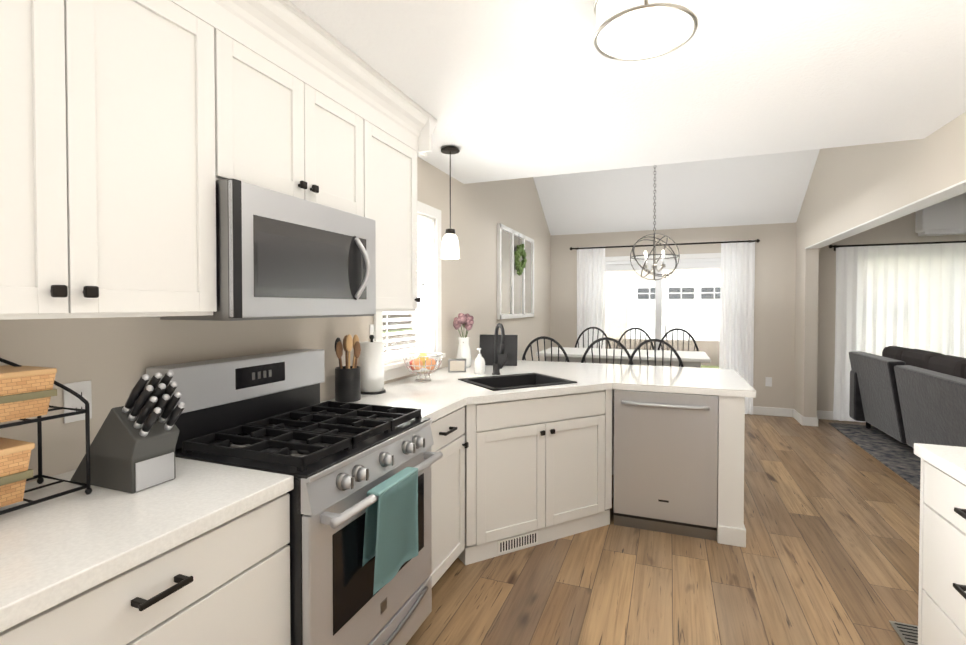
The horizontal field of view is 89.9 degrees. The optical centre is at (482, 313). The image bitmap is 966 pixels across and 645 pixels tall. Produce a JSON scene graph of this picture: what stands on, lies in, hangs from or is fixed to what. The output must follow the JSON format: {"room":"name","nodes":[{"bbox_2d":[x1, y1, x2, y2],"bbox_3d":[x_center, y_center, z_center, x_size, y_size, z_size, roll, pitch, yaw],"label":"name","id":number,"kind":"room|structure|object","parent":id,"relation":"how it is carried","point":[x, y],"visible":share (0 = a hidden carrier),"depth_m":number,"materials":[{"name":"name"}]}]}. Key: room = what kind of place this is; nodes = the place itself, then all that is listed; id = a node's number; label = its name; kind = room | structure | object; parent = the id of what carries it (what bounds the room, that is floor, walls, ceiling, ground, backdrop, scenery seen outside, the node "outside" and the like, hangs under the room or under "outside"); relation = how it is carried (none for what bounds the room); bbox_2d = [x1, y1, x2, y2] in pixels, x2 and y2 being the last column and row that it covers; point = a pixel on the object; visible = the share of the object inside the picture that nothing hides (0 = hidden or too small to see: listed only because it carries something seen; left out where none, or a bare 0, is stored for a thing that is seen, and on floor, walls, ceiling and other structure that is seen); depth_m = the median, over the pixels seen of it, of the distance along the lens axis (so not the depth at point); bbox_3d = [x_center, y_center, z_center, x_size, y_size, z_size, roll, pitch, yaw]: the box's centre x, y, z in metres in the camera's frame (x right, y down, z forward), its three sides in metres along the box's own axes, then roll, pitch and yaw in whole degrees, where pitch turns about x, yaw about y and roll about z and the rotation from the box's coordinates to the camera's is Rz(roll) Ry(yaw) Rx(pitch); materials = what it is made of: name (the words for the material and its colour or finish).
{"room":"kitchen","nodes":[
{"label":"kitchen","id":0,"kind":"room"},
{"bbox_2d":[0,156,550,482],"bbox_3d":[-0.647,-1.153,3.086,0.150,5.000,8.800,0,1,21],"label":"wall","id":1,"kind":"structure","parent":0,"point":[112,359],"depth_m":2.16,"materials":[{"name":"beige paint"}]},
{"bbox_2d":[63,380,91,422],"bbox_3d":[-1.203,0.260,1.438,0.007,0.116,0.072,0,1,21],"label":"outlet","id":2,"kind":"object","parent":1,"relation":"attached to","point":[83,389],"depth_m":1.43,"materials":[{"name":"white plastic"}]},
{"bbox_2d":[0,0,223,319],"bbox_3d":[-1.131,-0.450,1.132,0.352,0.919,0.867,0,1,21],"label":"upper cabinet","id":3,"kind":"object","parent":1,"relation":"attached to","point":[132,132],"depth_m":1.20,"materials":[{"name":"white wood"}]},
{"bbox_2d":[224,12,367,217],"bbox_3d":[-0.838,-0.670,1.890,0.352,0.505,0.765,0,1,21],"label":"upper cabinet","id":4,"kind":"object","parent":1,"relation":"attached to","point":[290,130],"depth_m":1.76,"materials":[{"name":"white wood"}]},
{"bbox_2d":[159,179,375,320],"bbox_3d":[-0.785,-0.201,1.878,0.467,0.428,0.759,0,1,21],"label":"microwave","id":5,"kind":"object","parent":4,"relation":"attached to","point":[279,255],"visible":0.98,"depth_m":1.66,"materials":[{"name":"silver metal"}]},
{"bbox_2d":[370,324,374,340],"bbox_3d":[-0.649,0.121,2.873,0.010,0.120,0.070,0,1,21],"label":"outlet","id":6,"kind":"object","parent":1,"relation":"attached to","point":[372,332],"depth_m":2.86,"materials":[{"name":"white plastic"}]},
{"bbox_2d":[368,108,419,311],"bbox_3d":[-0.611,-0.473,2.484,0.352,0.919,0.500,0,1,21],"label":"upper cabinet","id":7,"kind":"object","parent":1,"relation":"attached to","point":[392,151],"depth_m":2.43,"materials":[{"name":"white wood"}]},
{"bbox_2d":[374,201,445,380],"bbox_3d":[-0.543,-0.187,3.309,0.195,1.190,0.930,0,1,21],"label":"kitchen window","id":8,"kind":"structure","parent":1,"relation":"in","point":[428,324],"depth_m":3.59,"materials":[{"name":"white"}]},
{"bbox_2d":[497,223,533,318],"bbox_3d":[0.426,-0.445,5.547,0.091,0.980,1.340,0,1,21],"label":"window frame","id":9,"kind":"structure","parent":1,"relation":"attached to","point":[515,274],"depth_m":5.37,"materials":[{"name":"white wood"}]},
{"bbox_2d":[289,0,965,234],"bbox_3d":[2.877,-2.304,1.712,7.400,2.468,8.800,0,1,21],"label":"ceiling","id":10,"kind":"structure","parent":0,"point":[735,112],"depth_m":2.37,"materials":[{"name":"white paint"}]},
{"bbox_2d":[441,146,459,258],"bbox_3d":[-0.216,-0.731,3.196,0.124,0.728,0.124,0,1,21],"label":"light","id":11,"kind":"object","parent":10,"relation":"hanging from","point":[450,247],"visible":1,"depth_m":3.16,"materials":[{"name":"white glass"}]},
{"bbox_2d":[593,0,697,60],"bbox_3d":[0.535,-0.994,1.606,0.330,0.144,0.330,0,1,21],"label":"flush ceiling light","id":12,"kind":"object","parent":10,"relation":"attached to","point":[632,30],"visible":1,"depth_m":1.57,"materials":[{"name":"silver metal"}]},
{"bbox_2d":[630,168,679,279],"bbox_3d":[1.756,-1.298,4.946,0.481,1.908,0.481,0,1,21],"label":"chandelier","id":13,"kind":"object","parent":10,"relation":"hanging from","point":[654,265],"visible":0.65,"depth_m":4.93,"materials":[{"name":"silver metal"}]},
{"bbox_2d":[406,414,919,644],"bbox_3d":[2.877,1.399,1.775,7.700,0.060,9.100,0,1,21],"label":"floor","id":14,"kind":"structure","parent":0,"point":[828,554],"depth_m":2.52,"materials":[{"name":"brown wood"}]},
{"bbox_2d":[0,493,290,644],"bbox_3d":[-0.990,0.943,1.135,0.630,0.874,0.805,0,1,21],"label":"base cabinet","id":15,"kind":"object","parent":14,"relation":"on","point":[227,583],"depth_m":1.12,"materials":[{"name":"white wood"}]},
{"bbox_2d":[0,457,293,631],"bbox_3d":[-1.168,0.494,0.649,0.643,0.040,1.824,0,1,21],"label":"countertop","id":16,"kind":"structure","parent":15,"relation":"on","point":[57,551],"depth_m":1.08,"materials":[{"name":"stone"}]},
{"bbox_2d":[0,358,91,514],"bbox_3d":[-1.213,0.240,1.016,0.221,0.455,0.581,0,1,21],"label":"rack","id":17,"kind":"object","parent":16,"relation":"on","point":[27,392],"visible":1,"depth_m":1.14,"materials":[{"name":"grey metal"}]},
{"bbox_2d":[70,371,185,492],"bbox_3d":[-0.971,0.309,1.334,0.327,0.308,0.120,0,1,21],"label":"knife block","id":18,"kind":"object","parent":16,"relation":"on","point":[133,446],"visible":1,"depth_m":1.28,"materials":[{"name":"grey wood"}]},
{"bbox_2d":[146,349,442,644],"bbox_3d":[-0.634,0.771,1.837,0.754,1.195,0.759,0,1,21],"label":"stove","id":19,"kind":"object","parent":14,"relation":"on","point":[360,543],"visible":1,"depth_m":1.66,"materials":[{"name":"silver metal"}]},
{"bbox_2d":[430,407,467,586],"bbox_3d":[-0.480,0.921,2.463,0.630,0.874,0.510,0,1,21],"label":"base cabinet","id":20,"kind":"object","parent":14,"relation":"on","point":[448,472],"depth_m":2.40,"materials":[{"name":"white wood"}]},
{"bbox_2d":[458,373,611,564],"bbox_3d":[0.241,0.886,3.064,1.033,0.922,0.587,-1,1,-28],"label":"base cabinet","id":21,"kind":"object","parent":14,"relation":"on","point":[538,470],"visible":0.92,"depth_m":2.81,"materials":[{"name":"white wood"}]},
{"bbox_2d":[320,359,755,421],"bbox_3d":[0.529,0.454,3.021,2.108,0.040,2.289,0,1,21],"label":"countertop","id":22,"kind":"structure","parent":21,"relation":"on","point":[442,392],"depth_m":2.99,"materials":[{"name":"stone"}]},
{"bbox_2d":[334,334,360,401],"bbox_3d":[-0.694,0.272,2.486,0.128,0.343,0.162,0,1,21],"label":"utensil crock","id":23,"kind":"object","parent":22,"relation":"on","point":[347,382],"visible":1,"depth_m":2.44,"materials":[{"name":"black ceramic"}]},
{"bbox_2d":[360,335,385,394],"bbox_3d":[-0.622,0.277,2.710,0.150,0.324,0.150,0,1,21],"label":"paper towel","id":24,"kind":"object","parent":22,"relation":"on","point":[372,365],"visible":0.94,"depth_m":2.65,"materials":[{"name":"white paper"}]},
{"bbox_2d":[403,352,442,381],"bbox_3d":[-0.387,0.342,3.119,0.259,0.180,0.259,0,1,21],"label":"fruit bowl","id":25,"kind":"object","parent":22,"relation":"on","point":[423,360],"visible":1,"depth_m":3.08,"materials":[{"name":"silver metal"}]},
{"bbox_2d":[448,359,465,371],"bbox_3d":[-0.191,0.375,3.548,0.130,0.100,0.078,0,1,-7],"label":"framed picture","id":26,"kind":"object","parent":22,"relation":"on","point":[456,365],"visible":1,"depth_m":3.52,"materials":[{"name":"silver metal"}]},
{"bbox_2d":[453,313,473,367],"bbox_3d":[-0.153,0.205,3.842,0.193,0.431,0.215,0,1,21],"label":"vase","id":27,"kind":"object","parent":22,"relation":"on","point":[466,321],"visible":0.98,"depth_m":3.79,"materials":[{"name":"white ceramic"}]},
{"bbox_2d":[474,348,484,374],"bbox_3d":[-0.024,0.335,3.451,0.076,0.184,0.076,0,1,21],"label":"soap dispenser","id":28,"kind":"object","parent":22,"relation":"on","point":[479,365],"visible":1,"depth_m":3.42,"materials":[{"name":"white ceramic"}]},
{"bbox_2d":[479,335,517,365],"bbox_3d":[0.127,0.294,3.955,0.310,0.249,0.082,0,1,9],"label":"board","id":29,"kind":"object","parent":22,"relation":"on","point":[487,347],"visible":0.71,"depth_m":3.93,"materials":[{"name":"black"}]},
{"bbox_2d":[492,323,507,374],"bbox_3d":[0.114,0.245,3.361,0.140,0.367,0.205,0,1,21],"label":"faucet","id":30,"kind":"object","parent":22,"relation":"on","point":[497,367],"visible":1,"depth_m":3.40,"materials":[{"name":"black metal"}]},
{"bbox_2d":[522,336,569,361],"bbox_3d":[0.622,0.758,4.483,0.493,1.133,0.489,0,1,21],"label":"chair","id":31,"kind":"object","parent":14,"relation":"on","point":[544,338],"visible":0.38,"depth_m":4.27,"materials":[{"name":"black wood"}]},
{"bbox_2d":[575,327,610,348],"bbox_3d":[1.327,0.733,5.983,0.493,1.133,0.489,0,1,21],"label":"chair","id":32,"kind":"object","parent":14,"relation":"on","point":[604,334],"visible":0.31,"depth_m":6.18,"materials":[{"name":"black wood"}]},
{"bbox_2d":[581,337,633,364],"bbox_3d":[1.122,0.761,4.355,0.493,1.133,0.489,0,1,17],"label":"chair","id":33,"kind":"object","parent":14,"relation":"on","point":[583,360],"visible":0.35,"depth_m":4.13,"materials":[{"name":"black wood"}]},
{"bbox_2d":[536,347,710,367],"bbox_3d":[1.443,0.856,5.060,1.640,0.915,0.760,0,1,21],"label":"dining table","id":34,"kind":"object","parent":14,"relation":"on","point":[692,358],"visible":0.31,"depth_m":4.81,"materials":[{"name":"white wood"}]},
{"bbox_2d":[616,327,653,349],"bbox_3d":[1.785,0.737,5.775,0.493,1.133,0.489,0,1,25],"label":"chair","id":35,"kind":"object","parent":14,"relation":"on","point":[630,329],"visible":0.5,"depth_m":5.96,"materials":[{"name":"black wood"}]},
{"bbox_2d":[628,339,683,366],"bbox_3d":[1.504,0.764,4.165,0.493,1.133,0.489,0,1,26],"label":"chair","id":36,"kind":"object","parent":14,"relation":"on","point":[655,341],"visible":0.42,"depth_m":3.95,"materials":[{"name":"black wood"}]},
{"bbox_2d":[614,389,717,540],"bbox_3d":[1.202,0.909,3.210,0.594,0.872,0.647,0,1,21],"label":"dishwasher","id":37,"kind":"object","parent":14,"relation":"on","point":[665,462],"visible":1,"depth_m":2.95,"materials":[{"name":"silver metal"}]},
{"bbox_2d":[658,328,698,350],"bbox_3d":[2.259,0.740,5.571,0.493,1.133,0.489,0,1,17],"label":"chair","id":38,"kind":"object","parent":14,"relation":"on","point":[677,329],"visible":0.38,"depth_m":5.76,"materials":[{"name":"black"}]},
{"bbox_2d":[612,389,745,546],"bbox_3d":[0.745,0.901,3.624,2.047,0.874,1.002,0,1,21],"label":"peninsula panel","id":39,"kind":"object","parent":14,"relation":"on","point":[731,529],"visible":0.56,"depth_m":2.83,"materials":[{"name":"white wood"}]},
{"bbox_2d":[829,423,920,490],"bbox_3d":[4.787,1.336,3.370,2.980,0.012,3.950,0,1,21],"label":"living room rug","id":40,"kind":"object","parent":14,"relation":"on","point":[901,459],"visible":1,"depth_m":4.67,"materials":[{"name":"grey carpet"}]},
{"bbox_2d":[849,346,965,447],"bbox_3d":[4.102,0.807,3.651,1.167,1.038,3.800,0,1,21],"label":"sofa","id":41,"kind":"object","parent":40,"relation":"on","point":[909,397],"visible":0.94,"depth_m":4.37,"materials":[{"name":"fabric"}]},
{"bbox_2d":[889,620,917,644],"bbox_3d":[1.794,1.362,1.982,0.110,0.006,0.310,0,1,21],"label":"floor vent","id":42,"kind":"object","parent":14,"relation":"in","point":[907,634],"visible":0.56,"depth_m":2.06,"materials":[{"name":"silver metal"}]},
{"bbox_2d":[918,458,965,644],"bbox_3d":[1.709,0.941,1.252,0.648,0.874,0.720,0,1,21],"label":"base cabinet","id":43,"kind":"object","parent":14,"relation":"on","point":[942,585],"visible":1,"depth_m":1.54,"materials":[{"name":"white wood"}]},
{"bbox_2d":[914,443,965,484],"bbox_3d":[1.320,0.501,0.256,0.663,0.040,2.875,0,1,21],"label":"countertop","id":44,"kind":"structure","parent":43,"relation":"on","point":[950,461],"depth_m":1.57,"materials":[{"name":"stone"}]},
{"bbox_2d":[550,212,965,410],"bbox_3d":[4.483,-1.201,5.908,7.700,5.000,0.150,0,1,21],"label":"wall","id":45,"kind":"structure","parent":0,"point":[774,303],"depth_m":6.17,"materials":[{"name":"beige paint"}]},
{"bbox_2d":[605,253,720,367],"bbox_3d":[2.450,0.238,6.694,1.950,2.095,0.148,0,1,21],"label":"window","id":46,"kind":"structure","parent":45,"relation":"in","point":[686,261],"depth_m":6.66,"materials":[{"name":"glass"}]},
{"bbox_2d":[570,239,759,414],"bbox_3d":[2.378,0.158,6.575,2.394,2.230,0.155,0,1,21],"label":"curtain","id":47,"kind":"object","parent":45,"relation":"attached to","point":[736,349],"visible":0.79,"depth_m":6.26,"materials":[{"name":"white fabric"}]},
{"bbox_2d":[765,377,771,386],"bbox_3d":[3.647,0.866,6.179,0.072,0.116,0.007,0,1,21],"label":"outlet","id":48,"kind":"object","parent":45,"relation":"attached to","point":[768,380],"depth_m":6.18,"materials":[{"name":"white plastic"}]},
{"bbox_2d":[747,406,791,416],"bbox_3d":[3.620,1.242,6.188,0.618,0.105,0.020,0,1,21],"label":"baseboard","id":49,"kind":"structure","parent":45,"relation":"attached to","point":[772,411],"depth_m":6.16,"materials":[{"name":"white wood"}]},
{"bbox_2d":[805,410,857,421],"bbox_3d":[5.968,1.257,5.286,4.146,0.105,0.020,0,1,21],"label":"baseboard","id":50,"kind":"structure","parent":45,"relation":"attached to","point":[828,415],"depth_m":5.95,"materials":[{"name":"white wood"}]},
{"bbox_2d":[829,241,965,421],"bbox_3d":[5.874,0.233,5.232,3.644,2.125,0.155,0,1,21],"label":"curtain","id":51,"kind":"object","parent":45,"relation":"attached to","point":[909,295],"visible":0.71,"depth_m":5.63,"materials":[{"name":"white fabric"}]},
{"bbox_2d":[915,193,965,235],"bbox_3d":[5.446,-1.122,5.351,1.000,0.460,0.198,0,1,21],"label":"air conditioner","id":52,"kind":"object","parent":45,"relation":"attached to","point":[947,217],"visible":0.81,"depth_m":5.38,"materials":[{"name":"white plastic"}]},
{"bbox_2d":[794,112,965,425],"bbox_3d":[2.396,-1.133,1.917,0.130,5.000,8.800,0,1,21],"label":"wall","id":53,"kind":"structure","parent":0,"point":[849,187],"depth_m":4.24,"materials":[{"name":"beige paint"}]},
{"bbox_2d":[792,409,804,424],"bbox_3d":[3.815,1.247,5.857,0.016,0.105,0.422,0,1,21],"label":"baseboard","id":54,"kind":"structure","parent":53,"relation":"attached to","point":[796,415],"depth_m":5.81,"materials":[{"name":"white wood"}]},
{"bbox_2d":[806,415,819,425],"bbox_3d":[3.955,1.248,5.804,0.016,0.105,0.422,0,1,21],"label":"baseboard","id":55,"kind":"structure","parent":53,"relation":"attached to","point":[813,420],"depth_m":5.62,"materials":[{"name":"white"}]},
{"bbox_2d":[805,180,965,248],"bbox_3d":[3.017,-0.727,3.539,0.138,0.012,4.420,0,1,21],"label":"trim","id":56,"kind":"structure","parent":53,"relation":"attached to","point":[957,189],"depth_m":3.43,"materials":[{"name":"white wood"}]},
{"label":"outside","id":57,"kind":"structure","parent":0,"visible":0},
{"bbox_2d":[383,314,718,367],"bbox_3d":[11.698,0.301,21.081,70.000,1.720,72.000,0,1,21],"label":"ground","id":58,"kind":"structure","parent":57,"point":[402,322],"depth_m":29.36,"materials":[{"name":"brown wood"}]},
{"bbox_2d":[383,268,720,365],"bbox_3d":[8.211,-2.101,16.149,37.000,6.550,21.630,0,1,21],"label":"house","id":59,"kind":"structure","parent":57,"point":[683,283],"depth_m":17.46,"materials":[{"name":"beige"}]}
]}

